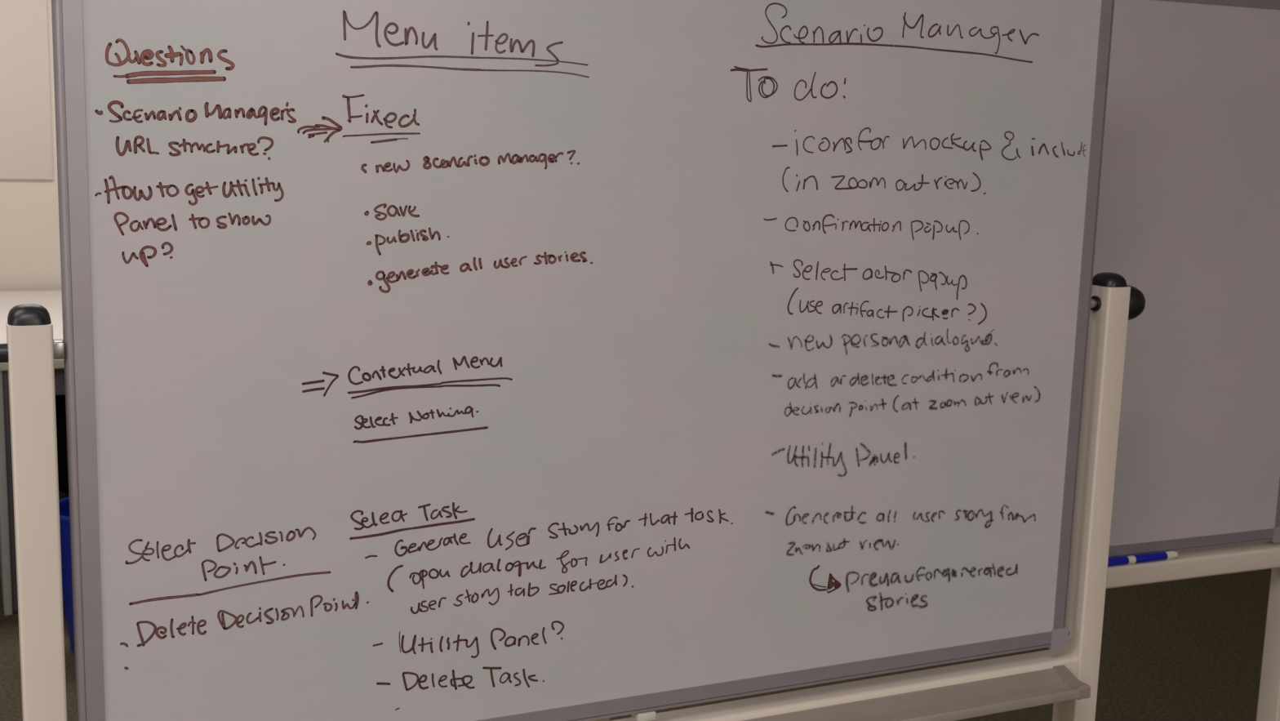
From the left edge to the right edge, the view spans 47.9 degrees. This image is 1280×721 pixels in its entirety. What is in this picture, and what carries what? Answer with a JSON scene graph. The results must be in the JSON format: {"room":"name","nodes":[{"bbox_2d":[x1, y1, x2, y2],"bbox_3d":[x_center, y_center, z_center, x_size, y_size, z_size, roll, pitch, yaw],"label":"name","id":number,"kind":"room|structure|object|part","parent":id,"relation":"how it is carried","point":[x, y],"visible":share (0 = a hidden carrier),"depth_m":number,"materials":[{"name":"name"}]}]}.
{"room":"office","nodes":[
{"label":"office","id":0,"kind":"room"},
{"bbox_2d":[0,0,61,291],"bbox_3d":[-1.150,-0.940,6.262,11.900,2.820,0.100,-3,10,-25],"label":"wall","id":1,"kind":"structure","parent":0,"point":[30,250],"depth_m":5.68,"materials":[{"name":"paint"}]},
{"bbox_2d":[0,0,53,179],"bbox_3d":[-3.787,-1.236,4.892,3.292,1.200,0.011,-3,10,-25],"label":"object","id":2,"kind":"object","parent":1,"relation":"attached to","point":[25,116],"visible":1,"depth_m":5.59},
{"bbox_2d":[0,490,1271,720],"bbox_3d":[0.991,1.222,1.901,11.700,0.060,10.170,-3,10,-25],"label":"floor","id":3,"kind":"structure","parent":0,"point":[1190,649],"depth_m":4.08,"materials":[{"name":"carpet"}]},
{"bbox_2d":[0,290,65,615],"bbox_3d":[-2.332,0.244,4.833,2.552,0.750,1.734,-3,10,-25],"label":"table","id":4,"kind":"object","parent":3,"relation":"on","point":[51,300],"visible":0.23,"depth_m":4.18,"materials":[{"name":"laminate"}]},
{"bbox_3d":[-1.984,0.327,4.465,0.022,0.724,0.734,-3,10,-25],"label":"leg","id":5,"kind":"part","parent":4,"relation":"part of","materials":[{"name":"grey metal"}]},
{"bbox_2d":[55,394,68,493],"bbox_3d":[-1.644,0.356,4.661,0.560,0.622,0.560,-3,10,-25],"label":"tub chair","id":6,"kind":"object","parent":3,"relation":"on","point":[60,409],"visible":0.05,"depth_m":4.39,"materials":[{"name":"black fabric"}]},
{"bbox_2d":[59,497,74,652],"bbox_3d":[-1.458,0.590,3.944,0.292,0.400,0.292,-3,10,-25],"label":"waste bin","id":7,"kind":"object","parent":3,"relation":"on","point":[64,503],"visible":0.1,"depth_m":3.85,"materials":[{"name":"blue plastic"}]},
{"bbox_2d":[0,0,1145,720],"bbox_3d":[0.008,0.347,1.659,1.412,1.685,0.560,-3,10,-25],"label":"whiteboard","id":8,"kind":"object","parent":3,"relation":"on","point":[424,360],"visible":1,"depth_m":1.54,"materials":[{"name":"metal"}]},
{"bbox_3d":[-0.577,0.544,1.415,0.038,1.174,0.045,-3,10,-25],"label":"post","id":9,"kind":"part","parent":8,"relation":"part of","materials":[{"name":"white metal"}]},
{"bbox_3d":[-0.520,-0.015,1.333,0.024,0.889,0.022,-3,10,-25],"label":"frame rail","id":10,"kind":"part","parent":8,"relation":"part of","materials":[{"name":"metal"}]},
{"bbox_3d":[0.008,0.390,1.655,1.170,0.024,0.022,-3,10,-25],"label":"frame rail","id":11,"kind":"part","parent":8,"relation":"part of","materials":[{"name":"metal"}]},
{"bbox_3d":[0.009,0.436,1.675,1.256,0.036,0.043,-3,10,-25],"label":"cross rail","id":12,"kind":"part","parent":8,"relation":"part of","materials":[{"name":"white metal"}]},
{"bbox_2d":[740,667,1079,720],"bbox_3d":[0.012,0.446,1.626,1.204,0.024,0.052,-3,10,-25],"label":"tray","id":13,"kind":"object","parent":8,"relation":"on","point":[959,695],"depth_m":1.80,"materials":[{"name":"metal"}]},
{"bbox_3d":[0.561,-0.065,1.838,0.024,0.889,0.022,-3,10,-25],"label":"frame rail","id":14,"kind":"part","parent":8,"relation":"part of","materials":[{"name":"metal"}]},
{"bbox_3d":[0.590,0.486,1.960,0.038,1.182,0.045,-3,10,-25],"label":"post","id":15,"kind":"part","parent":8,"relation":"part of","materials":[{"name":"white metal"}]},
{"bbox_3d":[0.640,-0.076,1.886,0.040,0.048,0.048,-3,10,-25],"label":"locking knob","id":16,"kind":"part","parent":8,"relation":"part of","materials":[{"name":"black plastic"}]},
{"bbox_2d":[591,0,1279,720],"bbox_3d":[0.529,0.272,2.219,1.412,1.685,0.560,-2,10,-23],"label":"whiteboard","id":17,"kind":"object","parent":3,"relation":"on","point":[1188,208],"visible":0.1,"depth_m":2.28,"materials":[{"name":"metal"}]},
{"bbox_3d":[-0.066,0.465,1.997,0.038,1.174,0.045,-2,10,-23],"label":"post","id":18,"kind":"part","parent":17,"relation":"part of","materials":[{"name":"white metal"}]},
{"bbox_2d":[1107,551,1177,566],"bbox_3d":[0.803,0.318,2.312,0.147,0.014,0.014,-2,10,-23],"label":"marker","id":19,"kind":"object","parent":17,"relation":"on","point":[1158,556],"visible":0.88,"depth_m":2.31,"materials":[{"name":"blue plastic"}]},
{"bbox_3d":[0.529,0.315,2.215,1.170,0.024,0.022,-2,10,-23],"label":"frame rail","id":20,"kind":"part","parent":17,"relation":"part of","materials":[{"name":"metal"}]},
{"bbox_3d":[0.536,0.350,2.219,1.256,0.036,0.043,-2,10,-23],"label":"cross rail","id":21,"kind":"part","parent":17,"relation":"part of","materials":[{"name":"white metal"}]},
{"bbox_3d":[0.553,-0.546,2.077,1.170,0.024,0.022,-2,10,-23],"label":"frame rail","id":22,"kind":"part","parent":17,"relation":"part of","materials":[{"name":"metal"}]},
{"bbox_3d":[1.121,0.414,2.499,0.038,1.182,0.045,-2,10,-23],"label":"post","id":23,"kind":"part","parent":17,"relation":"part of","materials":[{"name":"white metal"}]},
{"bbox_3d":[1.090,-0.137,2.379,0.024,0.889,0.022,-2,10,-23],"label":"frame rail","id":24,"kind":"part","parent":17,"relation":"part of","materials":[{"name":"metal"}]}
]}

